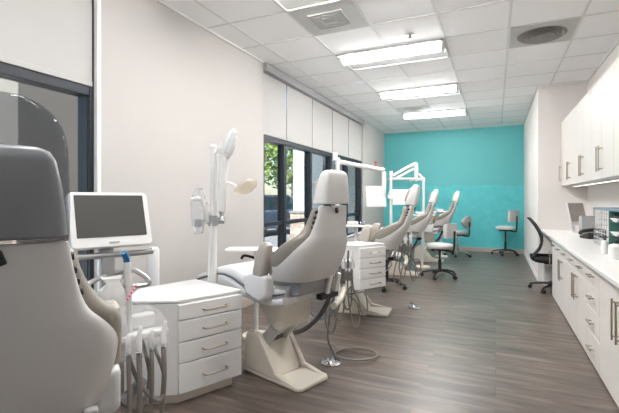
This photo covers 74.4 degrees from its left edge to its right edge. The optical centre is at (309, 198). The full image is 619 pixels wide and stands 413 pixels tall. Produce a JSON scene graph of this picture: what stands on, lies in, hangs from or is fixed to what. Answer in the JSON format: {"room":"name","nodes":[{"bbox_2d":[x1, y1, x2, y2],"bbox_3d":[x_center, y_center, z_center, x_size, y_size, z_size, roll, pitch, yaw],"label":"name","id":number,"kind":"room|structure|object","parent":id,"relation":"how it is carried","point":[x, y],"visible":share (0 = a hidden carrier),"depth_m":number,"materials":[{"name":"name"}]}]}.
{"room":"dental clinic","nodes":[
{"label":"dental clinic","id":0,"kind":"room"},
{"bbox_2d":[0,78,77,254],"bbox_3d":[-2.419,-0.800,5.059,0.740,4.200,2.740,0,0,25],"label":"window","id":1,"kind":"structure","parent":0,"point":[42,118],"depth_m":3.98,"materials":[{"name":"grey glass"}]},
{"bbox_2d":[101,0,383,299],"bbox_3d":[-0.854,-0.220,4.637,0.200,2.920,12.930,0,0,25],"label":"wall","id":2,"kind":"structure","parent":0,"point":[172,89],"depth_m":3.71,"materials":[{"name":"paint"}]},
{"bbox_2d":[0,0,93,289],"bbox_3d":[-2.124,-0.410,1.814,0.230,2.420,2.540,0,0,25],"label":"window","id":3,"kind":"structure","parent":2,"relation":"in","point":[85,94],"depth_m":2.91,"materials":[{"name":"black paint"}]},
{"bbox_2d":[0,0,91,86],"bbox_3d":[-2.078,-1.185,1.782,0.016,0.770,2.504,0,0,25],"label":"roller blind","id":4,"kind":"object","parent":3,"relation":"attached to","point":[49,37],"visible":1,"depth_m":2.64,"materials":[{"name":"grey fabric"}]},
{"bbox_2d":[94,0,100,293],"bbox_3d":[-1.538,-0.450,2.947,0.056,2.460,0.032,0,0,25],"label":"trim","id":5,"kind":"structure","parent":2,"relation":"attached to","point":[97,3],"depth_m":2.93,"materials":[{"name":"white"}]},
{"bbox_2d":[119,298,253,361],"bbox_3d":[-0.759,1.192,4.587,0.012,0.095,12.918,0,0,25],"label":"baseboard","id":6,"kind":"structure","parent":2,"relation":"attached to","point":[246,302],"depth_m":4.61,"materials":[{"name":"beige plastic"}]},
{"bbox_2d":[264,86,361,252],"bbox_3d":[0.215,-0.410,6.945,0.230,2.420,4.142,0,0,25],"label":"window","id":7,"kind":"structure","parent":2,"relation":"in","point":[281,222],"depth_m":6.39,"materials":[{"name":"black paint"}]},
{"bbox_2d":[264,73,286,139],"bbox_3d":[-0.454,-1.185,5.344,0.016,0.770,0.636,0,0,25],"label":"roller blind","id":8,"kind":"object","parent":7,"relation":"attached to","point":[274,90],"visible":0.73,"depth_m":5.33,"materials":[{"name":"grey fabric"}]},
{"bbox_2d":[287,85,311,147],"bbox_3d":[-0.137,-1.185,6.041,0.016,0.770,0.844,0,0,25],"label":"roller blind","id":9,"kind":"object","parent":7,"relation":"attached to","point":[299,105],"visible":1,"depth_m":6.01,"materials":[{"name":"grey fabric"}]},
{"bbox_2d":[264,62,364,125],"bbox_3d":[0.290,-1.623,6.911,0.095,0.102,4.142,0,0,25],"label":"blind valance","id":10,"kind":"object","parent":7,"relation":"attached to","point":[270,70],"visible":0.8,"depth_m":6.13,"materials":[{"name":"grey plastic"}]},
{"bbox_2d":[312,100,331,152],"bbox_3d":[0.224,-1.185,6.832,0.016,0.770,0.844,0,0,25],"label":"roller blind","id":11,"kind":"object","parent":7,"relation":"attached to","point":[322,115],"visible":1,"depth_m":6.81,"materials":[{"name":"grey fabric"}]},
{"bbox_2d":[332,110,348,157],"bbox_3d":[0.585,-1.185,7.624,0.016,0.770,0.844,0,0,25],"label":"roller blind","id":12,"kind":"object","parent":7,"relation":"attached to","point":[340,122],"visible":0.97,"depth_m":7.61,"materials":[{"name":"grey fabric"}]},
{"bbox_2d":[349,119,361,160],"bbox_3d":[0.946,-1.185,8.416,0.016,0.770,0.844,0,0,25],"label":"roller blind","id":13,"kind":"object","parent":7,"relation":"attached to","point":[355,130],"visible":1,"depth_m":8.42,"materials":[{"name":"grey fabric"}]},
{"bbox_2d":[119,248,618,412],"bbox_3d":[0.966,1.290,3.807,3.800,0.100,12.930,0,0,25],"label":"floor","id":14,"kind":"structure","parent":0,"point":[483,340],"depth_m":3.20,"materials":[{"name":"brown wood"}]},
{"bbox_2d":[0,144,121,412],"bbox_3d":[-1.059,0.498,1.485,0.600,1.484,1.440,0,0,-32],"label":"dental chair","id":15,"kind":"object","parent":14,"relation":"on","point":[60,341],"visible":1,"depth_m":0.96,"materials":[{"name":"grey plastic"}]},
{"bbox_2d":[70,248,121,342],"bbox_3d":[-0.799,0.348,1.077,0.564,0.483,0.371,0,0,-32],"label":"backrest cushion","id":16,"kind":"object","parent":15,"relation":"on","point":[93,319],"depth_m":1.05,"materials":[{"name":"beige leather"}]},
{"bbox_2d":[66,192,167,412],"bbox_3d":[-0.929,0.606,1.791,0.432,1.268,0.531,0,0,26],"label":"cart","id":17,"kind":"object","parent":14,"relation":"on","point":[103,222],"visible":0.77,"depth_m":1.83,"materials":[{"name":"white plastic"}]},
{"bbox_2d":[66,192,151,250],"bbox_3d":[-0.917,0.098,1.880,0.344,0.253,0.128,0,0,-41],"label":"monitor","id":18,"kind":"object","parent":17,"relation":"on","point":[100,221],"depth_m":1.85,"materials":[{"name":"white plastic"}]},
{"bbox_2d":[147,246,158,286],"bbox_3d":[-1.190,0.802,3.103,0.180,0.875,0.180,0,0,25],"label":"post","id":19,"kind":"object","parent":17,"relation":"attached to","point":[152,259],"visible":0.35,"depth_m":3.06,"materials":[{"name":"white plastic"}]},
{"bbox_2d":[124,279,240,404],"bbox_3d":[-0.861,0.923,2.645,0.577,0.633,0.662,0,0,41],"label":"base cabinet","id":20,"kind":"object","parent":14,"relation":"on","point":[203,318],"visible":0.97,"depth_m":2.52,"materials":[{"name":"white laminate"}]},
{"bbox_2d":[190,129,239,283],"bbox_3d":[-0.624,0.368,2.980,0.492,1.744,0.114,0,0,4],"label":"light","id":21,"kind":"object","parent":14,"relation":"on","point":[227,149],"visible":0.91,"depth_m":2.97,"materials":[{"name":"white plastic"}]},
{"bbox_2d":[224,247,265,339],"bbox_3d":[-0.549,0.844,3.671,0.400,0.793,0.260,0,0,0],"label":"tray table","id":22,"kind":"object","parent":14,"relation":"on","point":[229,249],"visible":0.52,"depth_m":3.65,"materials":[{"name":"white plastic"}]},
{"bbox_2d":[224,247,257,251],"bbox_3d":[-0.579,0.456,3.671,0.340,0.018,0.240,0,0,0],"label":"tray","id":23,"kind":"object","parent":22,"relation":"on","point":[230,249],"depth_m":3.58,"materials":[{"name":"white plastic"}]},
{"bbox_2d":[195,170,348,392],"bbox_3d":[-0.352,0.530,3.043,1.430,1.420,0.600,0,0,42],"label":"dental chair","id":24,"kind":"object","parent":14,"relation":"on","point":[283,282],"visible":0.99,"depth_m":2.67,"materials":[{"name":"beige plastic"}]},
{"bbox_2d":[269,208,317,275],"bbox_3d":[0.013,0.290,2.720,0.371,0.483,0.564,0,0,42],"label":"backrest cushion","id":25,"kind":"object","parent":24,"relation":"on","point":[298,256],"depth_m":2.50,"materials":[{"name":"beige leather"}]},
{"bbox_2d":[313,178,318,198],"bbox_3d":[0.107,-0.062,2.637,0.052,0.152,0.214,0,0,42],"label":"cushion","id":26,"kind":"object","parent":24,"relation":"on","point":[316,190],"depth_m":2.53,"materials":[{"name":"beige leather"}]},
{"bbox_2d":[325,250,367,333],"bbox_3d":[0.211,0.717,3.055,0.282,0.635,0.471,0,0,38],"label":"hose","id":27,"kind":"object","parent":24,"relation":"attached to","point":[346,275],"visible":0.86,"depth_m":3.12,"materials":[{"name":"beige plastic"}]},
{"bbox_2d":[321,297,377,366],"bbox_3d":[0.301,0.939,3.182,0.478,0.603,0.300,0,0,-16],"label":"foot pedal","id":28,"kind":"object","parent":14,"relation":"on","point":[333,361],"visible":0.93,"depth_m":3.11,"materials":[{"name":"silver metal"}]},
{"bbox_2d":[347,231,360,241],"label":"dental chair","id":29,"kind":"object","parent":14,"relation":"on","point":[350,238],"depth_m":6.82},
{"bbox_2d":[331,153,385,299],"bbox_3d":[0.610,0.340,5.062,0.788,1.800,0.244,0,0,-13],"label":"pole","id":30,"kind":"object","parent":14,"relation":"on","point":[375,196],"visible":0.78,"depth_m":5.17,"materials":[{"name":"white metal"}]},
{"bbox_2d":[365,186,385,206],"bbox_3d":[0.843,-0.025,5.201,0.276,0.271,0.123,0,0,0],"label":"monitor","id":31,"kind":"object","parent":30,"relation":"on","point":[375,196],"depth_m":5.18,"materials":[{"name":"white plastic"}]},
{"bbox_2d":[346,221,371,240],"bbox_3d":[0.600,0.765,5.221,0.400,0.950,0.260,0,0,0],"label":"tray","id":32,"kind":"object","parent":14,"relation":"on","point":[354,224],"visible":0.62,"depth_m":5.18,"materials":[{"name":"white plastic"}]},
{"bbox_2d":[338,185,419,316],"bbox_3d":[0.432,0.547,4.550,1.542,1.387,0.600,0,0,20],"label":"dental chair","id":33,"kind":"object","parent":14,"relation":"on","point":[392,235],"visible":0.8,"depth_m":4.21,"materials":[{"name":"grey leather"}]},
{"bbox_2d":[339,241,385,294],"bbox_3d":[0.544,0.744,4.102,0.441,0.608,0.595,0,0,25],"label":"base cabinet","id":34,"kind":"object","parent":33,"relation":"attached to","point":[369,272],"visible":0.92,"depth_m":3.90,"materials":[{"name":"white laminate"}]},
{"bbox_2d":[370,205,408,241],"bbox_3d":[0.883,0.289,4.390,0.371,0.483,0.564,10,3,19],"label":"backrest cushion","id":35,"kind":"object","parent":33,"relation":"on","point":[395,232],"depth_m":4.16,"materials":[{"name":"beige leather"}]},
{"bbox_2d":[393,232,420,285],"bbox_3d":[1.085,0.717,4.755,0.282,0.635,0.471,0,0,38],"label":"hose","id":36,"kind":"object","parent":33,"relation":"attached to","point":[403,249],"visible":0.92,"depth_m":4.82,"materials":[{"name":"beige plastic"}]},
{"bbox_2d":[404,188,410,200],"bbox_3d":[1.051,-0.040,4.331,0.052,0.152,0.214,10,3,19],"label":"cushion","id":37,"kind":"object","parent":33,"relation":"on","point":[408,195],"depth_m":4.22,"materials":[{"name":"beige leather"}]},
{"bbox_2d":[382,251,406,291],"bbox_3d":[1.093,0.993,5.699,0.548,0.495,0.577,0,0,-35],"label":"stool","id":38,"kind":"object","parent":14,"relation":"on","point":[388,279],"visible":0.37,"depth_m":5.58,"materials":[{"name":"black plastic"}]},
{"bbox_2d":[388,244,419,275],"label":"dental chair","id":39,"kind":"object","parent":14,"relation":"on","point":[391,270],"depth_m":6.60,"materials":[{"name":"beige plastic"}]},
{"bbox_2d":[387,162,424,224],"bbox_3d":[1.769,0.282,7.540,0.784,1.915,0.238,0,0,-7],"label":"pole","id":40,"kind":"object","parent":14,"relation":"on","point":[396,196],"visible":0.78,"depth_m":7.56,"materials":[{"name":"white metal"}]},
{"bbox_2d":[392,189,408,204],"bbox_3d":[1.718,-0.025,7.608,0.394,0.290,0.125,0,0,0],"label":"monitor","id":41,"kind":"object","parent":40,"relation":"on","point":[399,194],"depth_m":7.58,"materials":[{"name":"white plastic"}]},
{"bbox_2d":[407,302,420,309],"bbox_3d":[1.185,1.223,4.691,0.150,0.034,0.282,0,0,0],"label":"foot pedal","id":42,"kind":"object","parent":14,"relation":"on","point":[413,306],"visible":1,"depth_m":4.60,"materials":[{"name":"silver metal"}]},
{"bbox_2d":[409,177,424,244],"bbox_3d":[2.290,0.400,8.530,0.425,1.680,0.240,0,0,0],"label":"pole","id":43,"kind":"object","parent":14,"relation":"on","point":[423,183],"visible":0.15,"depth_m":8.51,"materials":[{"name":"white metal"}]},
{"bbox_2d":[404,189,438,254],"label":"dental chair","id":44,"kind":"object","parent":14,"relation":"on","point":[419,224],"depth_m":6.41,"materials":[{"name":"grey leather"}]},
{"bbox_2d":[410,203,431,224],"bbox_3d":[1.784,0.289,6.606,0.371,0.483,0.564,10,3,20],"label":"backrest cushion","id":45,"kind":"object","parent":44,"relation":"on","point":[424,219],"depth_m":6.37,"materials":[{"name":"beige leather"}]},
{"bbox_2d":[413,212,434,267],"bbox_3d":[2.040,0.740,7.368,0.400,1.000,0.260,0,0,0],"label":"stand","id":46,"kind":"object","parent":14,"relation":"on","point":[416,213],"visible":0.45,"depth_m":7.37,"materials":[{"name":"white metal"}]},
{"bbox_2d":[413,212,434,215],"bbox_3d":[2.040,0.275,7.368,0.452,0.070,0.383,0,0,25],"label":"tray","id":47,"kind":"object","parent":46,"relation":"on","point":[416,213],"depth_m":7.32,"materials":[{"name":"white plastic"}]},
{"bbox_2d":[414,191,459,262],"bbox_3d":[2.192,0.547,8.173,1.542,1.387,0.600,0,0,22],"label":"dental chair","id":48,"kind":"object","parent":14,"relation":"on","point":[436,224],"visible":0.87,"depth_m":7.86,"materials":[{"name":"grey leather"}]},
{"bbox_2d":[433,202,453,223],"bbox_3d":[2.638,0.289,7.997,0.371,0.483,0.564,10,4,21],"label":"backrest cushion","id":49,"kind":"object","parent":48,"relation":"on","point":[444,218],"depth_m":7.78,"materials":[{"name":"beige leather"}]},
{"bbox_2d":[420,223,456,279],"bbox_3d":[2.073,0.815,6.429,0.577,0.850,0.548,0,0,-37],"label":"stool","id":50,"kind":"object","parent":14,"relation":"on","point":[449,230],"visible":0.99,"depth_m":6.29,"materials":[{"name":"white leather"}]},
{"bbox_2d":[433,209,447,256],"bbox_3d":[2.819,0.730,8.716,0.400,1.020,0.260,0,0,0],"label":"tray","id":51,"kind":"object","parent":14,"relation":"on","point":[436,210],"visible":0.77,"depth_m":8.67,"materials":[{"name":"white plastic"}]},
{"bbox_2d":[433,209,446,211],"bbox_3d":[2.819,0.255,8.716,0.452,0.070,0.383,0,0,25],"label":"tray","id":52,"kind":"object","parent":51,"relation":"on","point":[436,210],"depth_m":8.67,"materials":[{"name":"white plastic"}]},
{"bbox_2d":[444,216,471,257],"bbox_3d":[3.208,0.805,8.748,0.577,0.870,0.548,0,0,-40],"label":"stool","id":53,"kind":"object","parent":14,"relation":"on","point":[466,222],"visible":0.77,"depth_m":8.59,"materials":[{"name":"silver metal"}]},
{"bbox_2d":[491,210,518,255],"bbox_3d":[4.334,0.745,8.980,0.577,0.990,0.548,0,0,-33],"label":"stool","id":54,"kind":"object","parent":14,"relation":"on","point":[513,215],"visible":1,"depth_m":8.84,"materials":[{"name":"black plastic"}]},
{"bbox_2d":[527,217,551,293],"bbox_3d":[3.283,0.752,5.506,0.612,0.975,0.610,0,0,31],"label":"office chair","id":55,"kind":"object","parent":14,"relation":"on","point":[537,257],"visible":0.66,"depth_m":5.43,"materials":[{"name":"black plastic"}]},
{"bbox_2d":[541,263,551,284],"bbox_3d":[3.506,1.087,5.908,0.252,0.305,0.312,0,0,25],"label":"waste bin","id":56,"kind":"object","parent":14,"relation":"on","point":[546,272],"visible":0.27,"depth_m":5.80,"materials":[{"name":"white plastic"}]},
{"bbox_2d":[549,240,556,301],"bbox_3d":[3.224,0.870,4.888,0.578,0.740,0.429,0,0,25],"label":"base cabinet","id":57,"kind":"object","parent":14,"relation":"on","point":[554,244],"visible":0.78,"depth_m":4.98,"materials":[{"name":"white laminate"}]},
{"bbox_2d":[555,244,561,310],"bbox_3d":[3.046,0.870,4.497,0.578,0.740,0.429,0,0,25],"label":"base cabinet","id":58,"kind":"object","parent":14,"relation":"on","point":[559,248],"visible":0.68,"depth_m":4.56,"materials":[{"name":"white laminate"}]},
{"bbox_2d":[559,248,568,322],"bbox_3d":[2.865,0.870,4.101,0.578,0.740,0.439,0,0,25],"label":"base cabinet","id":59,"kind":"object","parent":14,"relation":"on","point":[565,254],"visible":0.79,"depth_m":4.20,"materials":[{"name":"white laminate"}]},
{"bbox_2d":[567,253,576,335],"bbox_3d":[2.684,0.870,3.703,0.578,0.740,0.434,0,0,25],"label":"base cabinet","id":60,"kind":"object","parent":14,"relation":"on","point":[572,259],"visible":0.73,"depth_m":3.77,"materials":[{"name":"white laminate"}]},
{"bbox_2d":[573,259,587,352],"bbox_3d":[2.503,0.870,3.307,0.578,0.740,0.434,0,0,25],"label":"base cabinet","id":61,"kind":"object","parent":14,"relation":"on","point":[582,326],"visible":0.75,"depth_m":3.42,"materials":[{"name":"white laminate"}]},
{"bbox_2d":[585,266,599,374],"bbox_3d":[2.324,0.870,2.913,0.578,0.740,0.429,0,0,25],"label":"base cabinet","id":62,"kind":"object","parent":14,"relation":"on","point":[593,278],"visible":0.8,"depth_m":2.99,"materials":[{"name":"white laminate"}]},
{"bbox_2d":[600,275,618,407],"bbox_3d":[2.127,0.870,2.481,0.578,0.740,0.519,0,0,25],"label":"base cabinet","id":63,"kind":"object","parent":14,"relation":"on","point":[609,293],"visible":0.77,"depth_m":2.58,"materials":[{"name":"white laminate"}]},
{"bbox_2d":[615,302,618,344],"bbox_3d":[1.911,0.870,2.008,0.578,0.740,0.519,0,0,25],"label":"base cabinet","id":64,"kind":"object","parent":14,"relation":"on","point":[616,305],"visible":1,"depth_m":2.31,"materials":[{"name":"white laminate"}]},
{"bbox_2d":[541,229,618,288],"bbox_3d":[2.766,0.479,3.882,0.585,0.038,4.639,0,0,25],"label":"countertop","id":65,"kind":"structure","parent":64,"relation":"on","point":[588,252],"depth_m":3.54,"materials":[{"name":"white laminate"}]},
{"bbox_2d":[566,203,585,232],"bbox_3d":[3.627,0.259,5.545,0.360,0.402,0.160,0,0,-27],"label":"desktop monitor","id":66,"kind":"object","parent":65,"relation":"on","point":[574,210],"visible":0.74,"depth_m":5.50,"materials":[{"name":"white plastic"}]},
{"bbox_2d":[579,216,593,233],"bbox_3d":[3.524,0.337,5.184,0.148,0.234,0.100,0,0,14],"label":"computer tower","id":67,"kind":"object","parent":65,"relation":"on","point":[585,222],"visible":0.59,"depth_m":5.14,"materials":[{"name":"grey plastic"}]},
{"bbox_2d":[578,228,607,238],"bbox_3d":[3.325,0.400,4.685,0.436,0.120,0.180,0,0,4],"label":"desk phone","id":68,"kind":"object","parent":65,"relation":"on","point":[587,235],"visible":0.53,"depth_m":4.65,"materials":[{"name":"black plastic"}]},
{"bbox_2d":[598,236,608,253],"bbox_3d":[2.459,0.386,3.412,0.052,0.149,0.071,0,0,-35],"label":"pump bottle","id":69,"kind":"object","parent":65,"relation":"on","point":[604,244],"visible":0.98,"depth_m":3.39,"materials":[{"name":"white plastic"}]},
{"bbox_2d":[593,207,618,244],"bbox_3d":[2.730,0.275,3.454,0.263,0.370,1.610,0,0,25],"label":"desk organizer","id":70,"kind":"object","parent":65,"relation":"on","point":[612,211],"visible":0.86,"depth_m":3.68,"materials":[{"name":"blue"}]},
{"bbox_2d":[610,231,618,236],"bbox_3d":[2.742,0.308,3.507,0.221,0.028,0.246,0,0,25],"label":"paper stack","id":71,"kind":"object","parent":70,"relation":"on","point":[612,232],"visible":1,"depth_m":3.53,"materials":[{"name":"white paper"}]},
{"bbox_2d":[608,239,618,259],"bbox_3d":[2.341,0.383,3.109,0.110,0.155,0.110,0,0,-35],"label":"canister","id":72,"kind":"object","parent":65,"relation":"on","point":[613,249],"visible":1,"depth_m":3.08,"materials":[{"name":"white plastic"}]},
{"bbox_2d":[163,0,618,132],"bbox_3d":[0.966,-1.730,3.807,3.800,0.100,12.930,0,0,25],"label":"ceiling","id":73,"kind":"structure","parent":0,"point":[277,27],"depth_m":4.57,"materials":[{"name":"tile"}]},
{"bbox_2d":[273,0,343,12],"bbox_3d":[0.219,-1.640,3.126,1.208,0.072,0.598,0,0,25],"label":"ceiling light","id":74,"kind":"object","parent":73,"relation":"attached to","point":[287,6],"visible":1,"depth_m":3.49,"materials":[{"name":"grey plastic"}]},
{"bbox_2d":[288,0,368,35],"bbox_3d":[0.195,-1.667,3.807,0.586,0.015,0.586,0,0,25],"label":"ceiling vent","id":75,"kind":"object","parent":73,"relation":"in","point":[339,16],"visible":0.99,"depth_m":3.77,"materials":[{"name":"grey metal"}]},
{"bbox_2d":[155,0,618,133],"bbox_3d":[0.966,-1.670,3.807,3.800,0.020,12.930,0,0,25],"label":"grid","id":76,"kind":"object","parent":73,"relation":"attached to","point":[436,13],"depth_m":4.68,"materials":[{"name":"white metal"}]},
{"bbox_2d":[336,38,449,70],"bbox_3d":[0.978,-1.640,4.791,1.208,0.072,0.598,0,0,25],"label":"ceiling light","id":77,"kind":"object","parent":73,"relation":"attached to","point":[432,49],"visible":1,"depth_m":4.71,"materials":[{"name":"grey plastic"}]},
{"bbox_2d":[406,33,413,37],"bbox_3d":[1.028,-1.661,4.169,0.084,0.036,0.084,0,0,25],"label":"sprinkler head","id":78,"kind":"object","parent":73,"relation":"attached to","point":[409,35],"visible":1,"depth_m":4.15},
{"bbox_2d":[395,105,431,113],"bbox_3d":[1.966,-1.667,7.693,0.586,0.015,0.586,0,0,25],"label":"ceiling vent","id":79,"kind":"object","parent":73,"relation":"in","point":[424,108],"visible":1,"depth_m":7.65,"materials":[{"name":"grey metal"}]},
{"bbox_2d":[377,83,460,100],"bbox_3d":[1.737,-1.640,6.456,1.208,0.072,0.598,0,0,25],"label":"ceiling light","id":80,"kind":"object","parent":73,"relation":"attached to","point":[449,89],"visible":1,"depth_m":6.35,"materials":[{"name":"grey plastic"}]},
{"bbox_2d":[401,109,467,119],"bbox_3d":[2.496,-1.640,8.121,1.208,0.072,0.598,0,0,25],"label":"ceiling light","id":81,"kind":"object","parent":73,"relation":"attached to","point":[457,112],"visible":1,"depth_m":7.99,"materials":[{"name":"grey plastic"}]},
{"bbox_2d":[509,17,580,48],"bbox_3d":[2.366,-1.663,4.158,0.586,0.025,0.586,0,0,25],"label":"ceiling vent","id":82,"kind":"object","parent":73,"relation":"in","point":[563,30],"visible":1,"depth_m":4.11,"materials":[{"name":"grey metal"}]},
{"bbox_2d":[384,125,523,249],"bbox_3d":[3.725,-0.220,9.737,4.300,2.920,0.150,0,0,25],"label":"wall","id":83,"kind":"structure","parent":0,"point":[485,164],"depth_m":9.62,"materials":[{"name":"teal paint"}]},
{"bbox_2d":[410,244,522,253],"bbox_3d":[3.359,1.192,9.815,3.170,0.095,0.012,0,0,25],"label":"baseboard","id":84,"kind":"structure","parent":83,"relation":"attached to","point":[519,251],"depth_m":9.51,"materials":[{"name":"beige plastic"}]},
{"bbox_2d":[524,83,586,280],"bbox_3d":[4.473,-0.220,7.484,0.768,2.920,3.330,0,0,25],"label":"wall","id":85,"kind":"structure","parent":0,"point":[545,199],"depth_m":6.08,"materials":[{"name":"white paint"}]},
{"bbox_2d":[523,250,537,280],"bbox_3d":[4.118,1.192,7.645,0.012,0.095,3.330,0,0,25],"label":"baseboard","id":86,"kind":"structure","parent":85,"relation":"attached to","point":[524,252],"depth_m":7.10,"materials":[{"name":"white"}]},
{"bbox_2d":[587,44,618,235],"bbox_3d":[2.073,-0.220,1.473,0.150,2.920,9.600,0,0,25],"label":"wall","id":87,"kind":"structure","parent":0,"point":[607,194],"depth_m":5.03,"materials":[{"name":"white paint"}]},
{"bbox_2d":[559,119,590,185],"bbox_3d":[3.753,-0.645,5.778,0.361,0.930,0.367,0,0,25],"label":"upper cabinet","id":88,"kind":"object","parent":87,"relation":"attached to","point":[562,167],"visible":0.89,"depth_m":5.78,"materials":[{"name":"white laminate"}]},
{"bbox_2d":[565,107,604,185],"bbox_3d":[3.499,-0.645,5.219,0.361,0.930,0.859,0,0,25],"label":"upper cabinet","id":89,"kind":"object","parent":87,"relation":"attached to","point":[570,120],"visible":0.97,"depth_m":5.24,"materials":[{"name":"white laminate"}]},
{"bbox_2d":[576,89,618,182],"bbox_3d":[3.142,-0.645,4.436,0.361,0.930,0.859,0,0,25],"label":"upper cabinet","id":90,"kind":"object","parent":87,"relation":"attached to","point":[583,108],"visible":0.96,"depth_m":4.46,"materials":[{"name":"white laminate"}]},
{"bbox_2d":[591,63,618,180],"bbox_3d":[2.785,-0.645,3.654,0.361,0.930,0.859,0,0,25],"label":"upper cabinet","id":91,"kind":"object","parent":87,"relation":"attached to","point":[602,92],"visible":0.94,"depth_m":3.64,"materials":[{"name":"white laminate"}]},
{"bbox_2d":[572,178,618,186],"bbox_3d":[2.861,-0.172,3.817,0.040,0.014,4.400,0,0,25],"label":"light","id":92,"kind":"object","parent":91,"relation":"attached to","point":[618,178],"visible":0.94,"depth_m":4.35,"materials":[{"name":"grey plastic"}]},
{"bbox_2d":[614,57,618,175],"bbox_3d":[2.429,-0.645,2.871,0.361,0.930,0.859,0,0,25],"label":"upper cabinet","id":93,"kind":"object","parent":87,"relation":"attached to","point":[616,63],"visible":1,"depth_m":3.25,"materials":[{"name":"white laminate"}]},
{"label":"outside","id":94,"kind":"structure","parent":0,"visible":0},
{"bbox_2d":[264,227,289,247],"bbox_3d":[-2.676,1.345,12.210,65.000,0.090,70.000,0,0,25],"label":"ground","id":95,"kind":"structure","parent":94,"point":[270,236],"depth_m":13.96,"materials":[{"name":"concrete"}]},
{"bbox_2d":[264,114,292,188],"bbox_3d":[-1.376,-1.310,19.196,3.057,5.310,3.082,0,0,25],"label":"tree","id":96,"kind":"object","parent":95,"relation":"on","point":[273,147],"visible":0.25,"depth_m":18.86,"materials":[{"name":"green plant"}]},
{"bbox_2d":[264,195,292,235],"bbox_3d":[-1.441,0.585,15.162,1.780,1.430,4.280,0,0,40],"label":"car","id":97,"kind":"object","parent":95,"relation":"on","point":[270,201],"visible":0.19,"depth_m":14.14,"materials":[{"name":"blue paint"}]},
{"bbox_2d":[264,144,292,195],"bbox_3d":[-1.265,-1.714,28.597,4.874,6.117,4.792,0,0,25],"label":"tree","id":98,"kind":"object","parent":95,"relation":"on","point":[291,187],"visible":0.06,"depth_m":28.51,"materials":[{"name":"green plant"}]},
{"bbox_2d":[323,114,353,233],"bbox_3d":[1.043,-0.800,13.702,0.330,4.200,6.000,0,0,25],"label":"wall","id":99,"kind":"structure","parent":95,"relation":"on","point":[350,168],"depth_m":14.13,"materials":[{"name":"white paint"}]},
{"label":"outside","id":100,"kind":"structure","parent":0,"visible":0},
{"bbox_3d":[-0.736,1.285,8.029,2.400,0.030,26.000,0,0,25],"label":"sidewalk","id":101,"kind":"object","parent":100,"visible":0},
{"bbox_2d":[289,104,322,238],"bbox_3d":[-0.022,-0.800,9.956,0.440,4.200,1.240,0,0,25],"label":"pillar","id":102,"kind":"structure","parent":101,"relation":"on","point":[298,156],"depth_m":9.48,"materials":[{"name":"paint"}]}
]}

